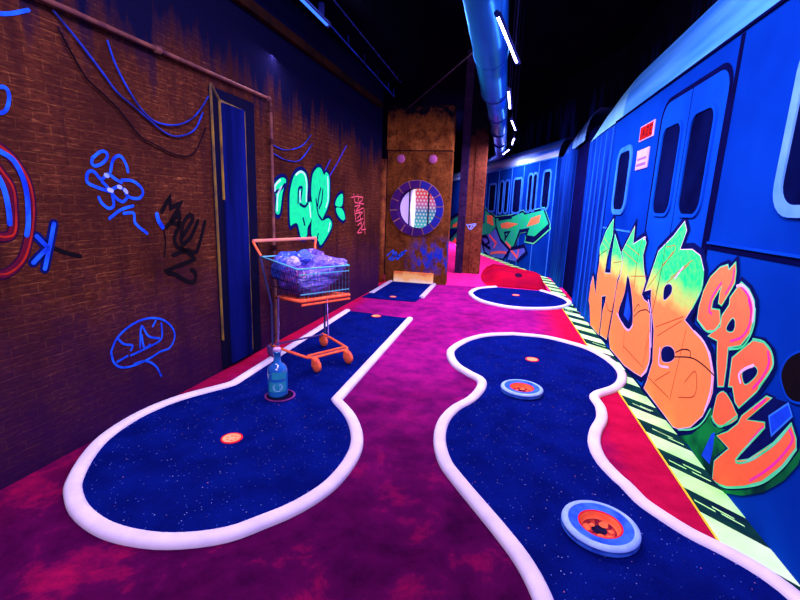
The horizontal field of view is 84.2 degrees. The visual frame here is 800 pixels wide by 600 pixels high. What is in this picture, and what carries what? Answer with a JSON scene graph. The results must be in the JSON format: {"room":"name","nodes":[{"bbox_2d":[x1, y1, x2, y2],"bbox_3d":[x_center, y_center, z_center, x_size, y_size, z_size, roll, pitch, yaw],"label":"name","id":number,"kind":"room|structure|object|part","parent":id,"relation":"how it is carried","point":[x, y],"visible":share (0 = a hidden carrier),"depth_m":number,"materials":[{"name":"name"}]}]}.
{"room":"games hall","nodes":[
{"label":"games hall","id":0,"kind":"room"},
{"bbox_2d":[0,0,383,489],"bbox_3d":[-1.555,-1.377,2.380,0.155,4.200,9.370,5,12,14],"label":"wall","id":1,"kind":"structure","parent":0,"point":[109,297],"depth_m":2.56,"materials":[{"name":"brown brick"}]},
{"bbox_2d":[51,9,203,136],"bbox_3d":[-1.449,-1.189,2.509,0.011,0.445,0.989,5,12,14],"label":"hanging cable","id":2,"kind":"object","parent":1,"relation":"hanging from","point":[52,10],"visible":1,"depth_m":2.32,"materials":[{"name":"blue rubber"}]},
{"bbox_2d":[57,27,205,156],"bbox_3d":[-1.448,-1.106,2.542,0.010,0.489,0.993,5,12,14],"label":"cable","id":3,"kind":"object","parent":1,"relation":"attached to","point":[59,30],"visible":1,"depth_m":2.35,"materials":[{"name":"rubber"}]},
{"bbox_2d":[38,0,276,341],"bbox_3d":[-1.866,-0.098,1.177,0.043,2.135,5.843,5,12,14],"label":"pipe","id":4,"kind":"object","parent":1,"relation":"attached to","point":[157,49],"visible":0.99,"depth_m":2.94,"materials":[{"name":"orange metal"}]},
{"bbox_2d":[106,40,208,125],"bbox_3d":[-1.405,-1.232,2.666,0.011,0.356,0.776,5,12,14],"label":"cable","id":5,"kind":"object","parent":1,"relation":"attached to","point":[107,41],"visible":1,"depth_m":2.50,"materials":[{"name":"blue rubber"}]},
{"bbox_2d":[208,83,260,368],"bbox_3d":[-1.262,-0.523,3.474,0.030,2.057,0.532,5,12,14],"label":"door","id":6,"kind":"structure","parent":1,"relation":"in","point":[232,130],"depth_m":3.42,"materials":[{"name":"blue paint"}]},
{"bbox_2d":[273,135,311,150],"bbox_3d":[-1.006,-1.495,4.147,0.011,0.223,0.792,5,12,14],"label":"cable","id":7,"kind":"object","parent":1,"relation":"attached to","point":[310,135],"visible":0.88,"depth_m":4.15,"materials":[{"name":"blue rubber"}]},
{"bbox_2d":[273,143,312,161],"bbox_3d":[-1.006,-1.416,4.176,0.011,0.228,0.823,5,12,14],"label":"cable","id":8,"kind":"object","parent":1,"relation":"attached to","point":[312,143],"visible":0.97,"depth_m":4.23,"materials":[{"name":"blue rubber"}]},
{"bbox_2d":[232,0,382,107],"bbox_3d":[-1.459,-1.978,2.143,0.051,0.080,9.200,5,12,14],"label":"trim","id":9,"kind":"structure","parent":1,"relation":"attached to","point":[250,6],"depth_m":4.08,"materials":[{"name":"brown wood"}]},
{"bbox_2d":[0,241,714,599],"bbox_3d":[1.625,-0.286,8.199,5.200,0.120,21.500,5,12,12],"label":"floor","id":10,"kind":"structure","parent":0,"point":[396,527],"depth_m":1.85,"materials":[{"name":"carpet"}]},
{"bbox_2d":[63,309,412,549],"bbox_3d":[-0.661,0.538,3.551,1.447,0.032,3.889,5,12,12],"label":"lane","id":11,"kind":"object","parent":10,"relation":"on","point":[223,463],"visible":1,"depth_m":2.28,"materials":[{"name":"blue carpet"}]},
{"bbox_2d":[220,432,242,443],"bbox_3d":[-0.930,0.763,2.450,0.118,0.004,0.118,5,12,12],"label":"cup","id":12,"kind":"object","parent":11,"relation":"on","point":[227,437],"depth_m":2.45,"materials":[{"name":"orange plastic"}]},
{"bbox_2d":[264,389,295,401],"bbox_3d":[-0.814,0.647,3.006,0.204,0.008,0.204,5,12,12],"label":"base plate","id":13,"kind":"object","parent":11,"relation":"on","point":[291,394],"visible":0.67,"depth_m":2.96,"materials":[{"name":"purple plastic"}]},
{"bbox_2d":[267,347,287,397],"bbox_3d":[-0.823,0.482,2.973,0.132,0.333,0.136,3,12,4],"label":"bottle","id":14,"kind":"object","parent":13,"relation":"on","point":[277,372],"visible":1,"depth_m":2.93,"materials":[{"name":"blue glass"}]},
{"bbox_2d":[252,237,352,371],"bbox_3d":[-0.750,0.004,3.687,0.631,0.990,0.750,-10,17,-44],"label":"shopping cart","id":15,"kind":"object","parent":11,"relation":"on","point":[348,358],"visible":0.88,"depth_m":3.62,"materials":[{"name":"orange metal"}]},
{"bbox_2d":[271,251,295,280],"bbox_3d":[-0.915,-0.262,3.671,0.300,0.286,0.270,-1,12,-15],"label":"plastic bag","id":16,"kind":"object","parent":15,"relation":"in","point":[282,256],"visible":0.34,"depth_m":3.55,"materials":[{"name":"blue plastic"}]},
{"bbox_2d":[279,265,307,296],"bbox_3d":[-0.823,-0.158,3.560,0.238,0.279,0.337,-10,17,-44],"label":"plastic bag","id":17,"kind":"object","parent":15,"relation":"in","point":[282,285],"visible":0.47,"depth_m":3.47,"materials":[{"name":"purple plastic"}]},
{"bbox_2d":[286,256,300,266],"bbox_3d":[-0.847,-0.303,3.549,0.112,0.104,0.103,6,13,19],"label":"plastic bag","id":18,"kind":"object","parent":17,"relation":"on","point":[293,261],"visible":0.8,"depth_m":3.51,"materials":[{"name":"white plastic"}]},
{"bbox_2d":[293,249,314,264],"bbox_3d":[-0.784,-0.341,3.640,0.210,0.152,0.197,-10,17,-44],"label":"plastic bag","id":19,"kind":"object","parent":17,"relation":"on","point":[304,255],"visible":0.56,"depth_m":3.57,"materials":[{"name":"blue plastic"}]},
{"bbox_2d":[261,255,349,306],"bbox_3d":[-0.772,-0.182,3.684,0.736,0.343,0.719,5,12,12],"label":"basket","id":20,"kind":"object","parent":15,"relation":"on","point":[327,295],"depth_m":3.54,"materials":[{"name":"blue metal"}]},
{"bbox_3d":[-0.728,0.387,3.730,0.546,0.031,0.492,-10,17,-44],"label":"frame","id":21,"kind":"part","parent":15,"relation":"part of","materials":[{"name":"orange metal"}]},
{"bbox_2d":[294,269,331,295],"bbox_3d":[-0.699,-0.145,3.550,0.342,0.237,0.230,-10,17,-44],"label":"plastic bag","id":22,"kind":"object","parent":15,"relation":"in","point":[317,277],"visible":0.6,"depth_m":3.46,"materials":[{"name":"plastic"}]},
{"bbox_2d":[307,248,323,255],"bbox_3d":[-0.746,-0.300,3.805,0.275,0.279,0.260,3,12,6],"label":"plastic bag","id":23,"kind":"object","parent":15,"relation":"in","point":[313,251],"visible":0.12,"depth_m":3.75,"materials":[{"name":"plastic"}]},
{"bbox_2d":[305,255,341,282],"bbox_3d":[-0.635,-0.247,3.640,0.313,0.254,0.262,-3,13,-22],"label":"plastic bag","id":24,"kind":"object","parent":15,"relation":"in","point":[318,260],"visible":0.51,"depth_m":3.56,"materials":[{"name":"purple plastic"}]},
{"bbox_2d":[329,257,346,270],"bbox_3d":[-0.552,-0.285,3.679,0.220,0.140,0.218,2,12,0],"label":"plastic bag","id":25,"kind":"object","parent":15,"relation":"in","point":[340,261],"visible":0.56,"depth_m":3.60,"materials":[{"name":"plastic"}]},
{"bbox_2d":[379,159,386,281],"bbox_3d":[-0.320,-1.321,7.518,0.136,2.050,0.140,5,12,12],"label":"rusty post","id":26,"kind":"object","parent":10,"relation":"on","point":[384,161],"visible":0.56,"depth_m":7.45,"materials":[{"name":"brown metal"}]},
{"bbox_2d":[362,280,435,301],"bbox_3d":[0.032,-0.158,6.958,0.852,0.032,1.520,5,12,12],"label":"lane","id":27,"kind":"object","parent":10,"relation":"on","point":[390,290],"visible":1,"depth_m":6.83,"materials":[{"name":"blue carpet"}]},
{"bbox_2d":[454,49,489,273],"bbox_3d":[1.462,-2.620,8.759,0.490,4.200,0.320,5,12,12],"label":"steel column","id":28,"kind":"structure","parent":10,"relation":"on","point":[476,124],"depth_m":8.69,"materials":[{"name":"brown metal"}]},
{"bbox_2d":[481,264,546,290],"bbox_3d":[2.226,-0.584,8.866,1.172,0.221,2.840,5,12,12],"label":"ramp","id":29,"kind":"object","parent":10,"relation":"on","point":[494,274],"visible":0.99,"depth_m":7.75,"materials":[{"name":"red carpet"}]},
{"bbox_2d":[468,286,571,309],"bbox_3d":[1.795,-0.045,6.720,1.516,0.032,1.637,5,12,12],"label":"greens","id":30,"kind":"object","parent":10,"relation":"on","point":[511,298],"visible":1,"depth_m":6.62,"materials":[{"name":"blue carpet"}]},
{"bbox_2d":[449,108,612,297],"bbox_3d":[2.797,-2.388,12.139,1.002,3.098,12.179,1,12,-3],"label":"train car","id":31,"kind":"object","parent":10,"relation":"on","point":[533,202],"visible":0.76,"depth_m":9.29,"materials":[{"name":"blue metal"}]},
{"bbox_3d":[2.585,-2.869,12.446,0.001,0.700,0.520,1,12,-6],"label":"glass pane","id":32,"kind":"part","parent":31,"relation":"part of","materials":[{"name":"black glass"}]},
{"bbox_3d":[2.666,-2.708,11.698,0.001,0.780,0.260,1,12,-6],"label":"glass pane","id":33,"kind":"part","parent":31,"relation":"part of","materials":[{"name":"glass"}]},
{"bbox_3d":[2.710,-2.623,11.283,0.001,0.770,0.250,1,12,-6],"label":"glass pane","id":34,"kind":"part","parent":31,"relation":"part of","materials":[{"name":"glass"}]},
{"bbox_3d":[2.478,-2.609,13.375,0.012,2.340,9.600,1,12,-6],"label":"rib trim","id":35,"kind":"part","parent":31,"relation":"part of","materials":[{"name":"blue metal"}]},
{"bbox_3d":[2.788,-2.484,10.566,0.001,0.760,0.480,1,12,-6],"label":"glass pane","id":36,"kind":"part","parent":31,"relation":"part of","materials":[{"name":"glass"}]},
{"bbox_3d":[2.869,-2.368,9.813,0.001,0.770,0.190,1,12,-6],"label":"glass pane","id":37,"kind":"part","parent":31,"relation":"part of","materials":[{"name":"glass"}]},
{"bbox_3d":[2.897,-2.322,9.553,0.001,0.750,0.180,1,12,-6],"label":"glass pane","id":38,"kind":"part","parent":31,"relation":"part of","materials":[{"name":"glass"}]},
{"bbox_3d":[2.959,-2.229,8.978,0.001,0.710,0.310,1,12,-6],"label":"glass pane","id":39,"kind":"part","parent":31,"relation":"part of","materials":[{"name":"glass"}]},
{"bbox_2d":[433,332,799,599],"bbox_3d":[0.965,0.727,2.935,1.570,0.032,3.716,5,12,12],"label":"lane","id":40,"kind":"object","parent":10,"relation":"on","point":[517,464],"visible":1,"depth_m":2.15,"materials":[{"name":"blue carpet"}]},
{"bbox_2d":[501,379,542,399],"bbox_3d":[0.884,0.647,3.217,0.300,0.041,0.300,0,12,-10],"label":"ring","id":41,"kind":"object","parent":40,"relation":"on","point":[515,388],"visible":1,"depth_m":3.19,"materials":[{"name":"blue paint"}]},
{"bbox_2d":[525,357,538,361],"bbox_3d":[1.171,0.526,3.925,0.118,0.004,0.118,5,12,12],"label":"cup","id":42,"kind":"object","parent":40,"relation":"on","point":[527,359],"depth_m":3.92,"materials":[{"name":"orange plastic"}]},
{"bbox_2d":[561,500,641,557],"bbox_3d":[0.827,0.938,1.833,0.304,0.041,0.304,5,12,12],"label":"ring","id":43,"kind":"object","parent":40,"relation":"on","point":[597,527],"visible":1,"depth_m":1.82,"materials":[{"name":"blue paint"}]},
{"bbox_2d":[481,253,799,590],"bbox_3d":[2.230,-0.390,8.485,1.378,0.007,15.617,3,12,3],"label":"strip","id":44,"kind":"object","parent":10,"relation":"on","point":[725,521],"visible":0.68,"depth_m":2.28,"materials":[{"name":"white paint"}]},
{"bbox_2d":[572,0,799,584],"bbox_3d":[2.038,-0.545,2.690,0.522,2.736,7.260,4,12,11],"label":"train car","id":45,"kind":"object","parent":10,"relation":"on","point":[687,269],"visible":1,"depth_m":2.40,"materials":[{"name":"blue metal"}]},
{"bbox_3d":[2.168,-1.165,4.335,0.001,0.545,0.410,4,12,11],"label":"glass pane","id":46,"kind":"part","parent":45,"relation":"part of","materials":[{"name":"glass"}]},
{"bbox_3d":[2.052,-1.194,3.752,0.010,0.165,0.315,4,12,11],"label":"sign plate","id":47,"kind":"part","parent":45,"relation":"part of","materials":[{"name":"white metal"}]},
{"bbox_3d":[2.056,-1.404,3.687,0.010,0.127,0.365,4,12,11],"label":"sign plate","id":48,"kind":"part","parent":45,"relation":"part of","materials":[{"name":"red metal"}]},
{"bbox_3d":[1.904,-0.396,3.309,0.003,2.078,0.510,4,12,11],"label":"door","id":49,"kind":"part","parent":45,"relation":"part of","materials":[{"name":"blue metal"}]},
{"bbox_3d":[1.920,-0.934,3.192,0.001,0.610,0.345,4,12,11],"label":"glass pane","id":50,"kind":"part","parent":45,"relation":"part of","materials":[{"name":"blue glass"}]},
{"bbox_3d":[1.818,-0.839,2.722,0.001,0.610,0.325,4,12,11],"label":"glass pane","id":51,"kind":"part","parent":45,"relation":"part of","materials":[{"name":"blue glass"}]},
{"bbox_3d":[1.797,-0.296,2.817,0.003,2.078,0.490,4,12,11],"label":"door","id":52,"kind":"part","parent":45,"relation":"part of","materials":[{"name":"blue metal"}]},
{"bbox_3d":[1.649,-0.234,2.128,0.012,0.041,5.900,4,12,11],"label":"belt rail","id":53,"kind":"part","parent":45,"relation":"part of","materials":[{"name":"blue metal"}]},
{"bbox_3d":[1.690,-1.313,1.889,0.022,0.018,5.880,4,12,11],"label":"cornice","id":54,"kind":"part","parent":45,"relation":"part of","materials":[{"name":"blue metal"}]},
{"bbox_3d":[1.524,-0.614,1.347,0.001,0.630,1.000,4,12,11],"label":"glass pane","id":55,"kind":"part","parent":45,"relation":"part of","materials":[{"name":"blue glass"}]},
{"bbox_2d":[291,0,424,81],"bbox_3d":[-1.153,-2.814,1.891,0.618,1.140,9.200,5,12,14],"label":"ceiling","id":56,"kind":"structure","parent":0,"point":[394,29],"depth_m":4.96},
{"bbox_2d":[300,0,330,27],"bbox_3d":[-0.809,-2.497,3.550,0.059,0.154,1.180,5,12,13],"label":"lamp","id":57,"kind":"object","parent":56,"relation":"hanging from","point":[319,13],"visible":1,"depth_m":3.93,"materials":[{"name":"blue plastic"}]},
{"bbox_2d":[331,25,394,96],"bbox_3d":[-0.379,-2.906,5.471,0.021,0.107,2.801,4,12,11],"label":"conduit","id":58,"kind":"object","parent":56,"relation":"attached to","point":[331,25],"visible":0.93,"depth_m":5.20,"materials":[{"name":"metal"}]},
{"bbox_2d":[334,0,400,82],"bbox_3d":[-0.408,-2.769,4.607,0.026,0.020,3.685,5,12,12],"label":"cable","id":59,"kind":"object","parent":56,"relation":"attached to","point":[336,3],"visible":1,"depth_m":4.73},
{"bbox_2d":[382,78,422,274],"bbox_3d":[0.003,-2.757,9.163,0.100,4.200,3.050,5,12,14],"label":"wall","id":60,"kind":"structure","parent":0,"point":[407,93],"depth_m":8.34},
{"bbox_2d":[384,105,456,284],"bbox_3d":[0.317,-1.740,7.549,1.100,2.900,0.320,5,12,12],"label":"mini golf obstacle","id":61,"kind":"structure","parent":0,"point":[421,138],"depth_m":7.42,"materials":[{"name":"metal"}]},
{"bbox_3d":[0.085,-1.615,7.768,0.320,0.800,0.025,5,12,12],"label":"backlit panel","id":62,"kind":"part","parent":61,"relation":"part of","materials":[{"name":"purple"}]},
{"bbox_2d":[410,189,414,226],"bbox_3d":[0.221,-1.599,7.715,0.100,0.682,0.100,5,12,12],"label":"strip light","id":63,"kind":"object","parent":61,"relation":"attached to","point":[412,197],"depth_m":7.69,"materials":[{"name":"white plastic"}]},
{"bbox_3d":[0.474,-1.583,7.682,0.440,0.800,0.025,5,12,12],"label":"light panel","id":64,"kind":"part","parent":61,"relation":"part of","materials":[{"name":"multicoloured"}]},
{"bbox_2d":[404,53,471,111],"bbox_3d":[0.401,-2.790,5.859,0.012,0.070,2.755,-1,12,-14],"label":"wire","id":65,"kind":"object","parent":61,"relation":"attached to","point":[471,53],"visible":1,"depth_m":5.43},
{"bbox_2d":[453,135,462,173],"bbox_3d":[4.218,-4.465,17.945,5.400,4.200,0.100,5,12,12],"label":"wall","id":66,"kind":"structure","parent":0,"point":[458,138],"depth_m":18.03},
{"bbox_2d":[421,0,662,134],"bbox_3d":[1.872,-4.492,7.286,5.400,0.100,21.500,5,12,12],"label":"ceiling","id":67,"kind":"structure","parent":0,"point":[561,39],"depth_m":7.71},
{"bbox_2d":[463,0,508,162],"bbox_3d":[1.700,-3.787,8.082,1.028,1.620,16.472,4,12,9],"label":"ventilation duct","id":68,"kind":"object","parent":67,"relation":"hanging from","point":[490,47],"visible":0.9,"depth_m":3.98,"materials":[{"name":"blue metal"}]},
{"bbox_2d":[494,4,520,64],"bbox_3d":[0.824,-2.704,3.048,0.048,1.717,1.014,7,13,21],"label":"lamp","id":69,"kind":"object","parent":67,"relation":"hanging from","point":[497,14],"visible":1,"depth_m":3.10,"materials":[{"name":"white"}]},
{"bbox_2d":[507,5,517,109],"bbox_3d":[1.248,-3.047,4.742,0.048,1.717,0.901,5,12,14],"label":"lamp","id":70,"kind":"object","parent":67,"relation":"hanging from","point":[509,90],"visible":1,"depth_m":4.79,"materials":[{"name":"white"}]},
{"bbox_2d":[511,56,519,144],"bbox_3d":[2.125,-3.733,8.009,0.048,1.667,0.901,4,12,11],"label":"lamp","id":71,"kind":"object","parent":67,"relation":"hanging from","point":[514,137],"visible":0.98,"depth_m":8.17,"materials":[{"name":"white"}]},
{"bbox_2d":[510,2,524,130],"bbox_3d":[1.693,-3.371,6.300,0.048,1.697,0.905,6,13,17],"label":"lamp","id":72,"kind":"object","parent":67,"relation":"hanging from","point":[511,119],"visible":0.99,"depth_m":6.32,"materials":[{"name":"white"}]},
{"bbox_2d":[488,45,627,157],"bbox_3d":[3.453,-3.424,12.893,0.100,4.200,10.800,1,12,-6],"label":"wall","id":73,"kind":"structure","parent":0,"point":[560,113],"depth_m":9.93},
{"bbox_2d":[622,0,717,95],"bbox_3d":[2.766,-1.283,2.663,0.104,4.200,11.800,4,12,11],"label":"wall","id":74,"kind":"structure","parent":0,"point":[671,19],"depth_m":6.16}
]}

